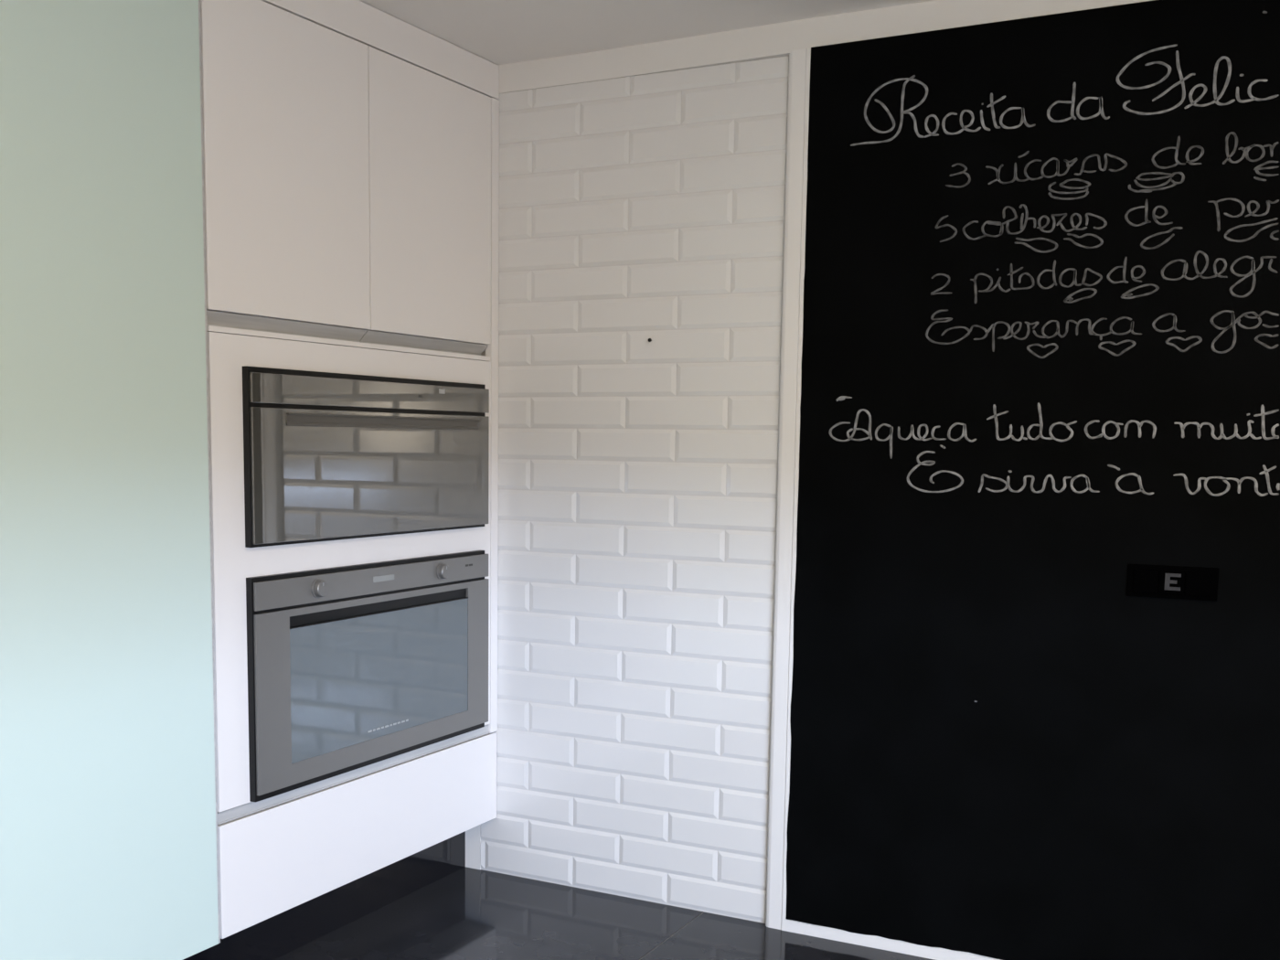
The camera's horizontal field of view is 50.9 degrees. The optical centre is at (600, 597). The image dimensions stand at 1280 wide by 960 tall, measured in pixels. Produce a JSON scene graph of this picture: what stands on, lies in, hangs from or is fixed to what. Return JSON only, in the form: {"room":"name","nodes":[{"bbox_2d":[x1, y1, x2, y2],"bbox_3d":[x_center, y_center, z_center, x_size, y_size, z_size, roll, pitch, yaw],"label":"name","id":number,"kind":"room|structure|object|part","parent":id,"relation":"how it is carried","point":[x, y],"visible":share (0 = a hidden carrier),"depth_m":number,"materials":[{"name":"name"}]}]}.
{"room":"kitchen","nodes":[
{"label":"kitchen","id":0,"kind":"room"},
{"bbox_2d":[275,866,934,959],"bbox_3d":[-0.135,1.237,1.377,4.600,0.080,5.170,4,8,28],"label":"floor","id":1,"kind":"structure","parent":0,"point":[468,913],"depth_m":3.71,"materials":[{"name":"grey tile"}]},
{"bbox_2d":[359,0,935,64],"bbox_3d":[-0.104,-1.276,1.084,4.600,0.100,5.170,4,8,28],"label":"ceiling","id":2,"kind":"structure","parent":0,"point":[500,32],"depth_m":3.49,"materials":[{"name":"white paint"}]},
{"bbox_2d":[465,0,1152,958],"bbox_3d":[1.060,-0.255,3.422,4.600,2.440,0.170,4,8,28],"label":"wall","id":3,"kind":"structure","parent":0,"point":[642,187],"depth_m":3.84,"materials":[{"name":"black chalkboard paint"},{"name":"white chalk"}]},
{"bbox_2d":[0,0,220,959],"bbox_3d":[-1.415,-0.282,2.663,0.623,2.266,1.133,4,8,28],"label":"tall cabinet","id":4,"kind":"object","parent":3,"relation":"attached to","point":[109,843],"visible":1,"depth_m":2.75,"materials":[{"name":"teal paint"}]},
{"bbox_2d":[182,831,465,959],"bbox_3d":[-1.649,0.956,2.543,0.522,0.172,4.200,4,8,28],"label":"toe kick","id":5,"kind":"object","parent":3,"relation":"attached to","point":[278,935],"depth_m":3.72,"materials":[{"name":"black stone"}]},
{"bbox_2d":[200,0,499,938],"bbox_3d":[-0.865,-0.398,3.685,0.622,2.260,1.196,4,8,28],"label":"oven cabinet","id":6,"kind":"object","parent":3,"relation":"attached to","point":[351,148],"visible":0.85,"depth_m":3.38,"materials":[{"name":"white paint"}]},
{"bbox_3d":[-0.738,-1.021,3.198,0.020,0.708,0.577,4,8,28],"label":"door","id":7,"kind":"part","parent":6,"relation":"part of","materials":[{"name":"white paint"}]},
{"bbox_3d":[-0.756,-0.652,3.249,0.028,0.032,0.577,4,8,28],"label":"handle rail","id":8,"kind":"part","parent":6,"relation":"part of","materials":[{"name":"metal"}]},
{"bbox_3d":[-0.613,-0.103,3.561,0.020,1.096,1.152,4,8,28],"label":"oven frame","id":9,"kind":"part","parent":6,"relation":"part of","materials":[{"name":"white paint"}]},
{"bbox_3d":[-0.622,0.458,3.628,0.017,0.027,1.153,4,8,28],"label":"handle rail","id":10,"kind":"part","parent":6,"relation":"part of","materials":[{"name":"metal"}]},
{"bbox_3d":[-0.612,0.608,3.661,0.020,0.272,1.191,4,8,28],"label":"drawer","id":11,"kind":"part","parent":6,"relation":"part of","materials":[{"name":"white paint"}]},
{"bbox_2d":[242,365,489,547],"bbox_3d":[-0.772,-0.386,3.645,0.486,0.417,1.003,4,8,28],"label":"microwave oven","id":12,"kind":"object","parent":6,"relation":"in","point":[327,456],"visible":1,"depth_m":3.44,"materials":[{"name":"black glass"}]},
{"bbox_3d":[-0.567,-0.531,3.521,0.008,0.069,0.998,4,8,28],"label":"control panel","id":13,"kind":"part","parent":12,"relation":"part of","materials":[{"name":"grey glass"}]},
{"bbox_2d":[245,550,488,802],"bbox_3d":[-0.796,0.156,3.717,0.545,0.536,1.003,4,8,28],"label":"wall oven","id":14,"kind":"object","parent":6,"relation":"in","point":[351,667],"visible":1,"depth_m":3.51,"materials":[{"name":"grey metal"}]},
{"bbox_3d":[-0.693,-0.023,3.327,0.018,0.048,0.048,4,8,28],"label":"knob","id":15,"kind":"part","parent":14,"relation":"part of","materials":[{"name":"silver metal"}]},
{"bbox_3d":[-0.573,-0.050,3.577,0.008,0.068,0.998,4,8,28],"label":"control panel","id":16,"kind":"part","parent":14,"relation":"part of","materials":[{"name":"silver metal"}]},
{"bbox_3d":[-0.442,-0.074,3.793,0.018,0.048,0.048,4,8,28],"label":"knob","id":17,"kind":"part","parent":14,"relation":"part of","materials":[{"name":"silver metal"}]},
{"bbox_3d":[-0.483,-0.708,3.756,0.028,0.032,0.572,4,8,28],"label":"handle rail","id":18,"kind":"part","parent":6,"relation":"part of","materials":[{"name":"metal"}]},
{"bbox_3d":[-0.465,-1.076,3.705,0.020,0.708,0.572,4,8,28],"label":"door","id":19,"kind":"part","parent":6,"relation":"part of","materials":[{"name":"white paint"}]},
{"bbox_2d":[765,47,810,930],"bbox_3d":[0.508,-0.250,3.637,0.067,2.366,0.033,4,8,28],"label":"trim","id":20,"kind":"structure","parent":3,"relation":"attached to","point":[799,59],"depth_m":3.62,"materials":[{"name":"white paint"}]},
{"bbox_2d":[785,919,1001,959],"bbox_3d":[1.717,1.000,3.107,2.724,0.036,0.004,4,8,28],"label":"baseboard","id":21,"kind":"structure","parent":3,"relation":"attached to","point":[812,930],"depth_m":3.62,"materials":[{"name":"white paint"}]},
{"bbox_2d":[785,0,1279,959],"bbox_3d":[1.727,-0.179,2.971,2.722,2.346,0.005,4,8,28],"label":"chalkboard","id":22,"kind":"object","parent":3,"relation":"attached to","point":[1040,351],"visible":1,"depth_m":3.30,"materials":[{"name":"black paint"}]},
{"bbox_2d":[1126,564,1218,601],"bbox_3d":[1.353,-0.036,3.180,0.199,0.077,0.011,4,8,28],"label":"wall socket","id":23,"kind":"object","parent":22,"relation":"attached to","point":[1143,581],"visible":1,"depth_m":3.18,"materials":[{"name":"black plastic"}]}
]}

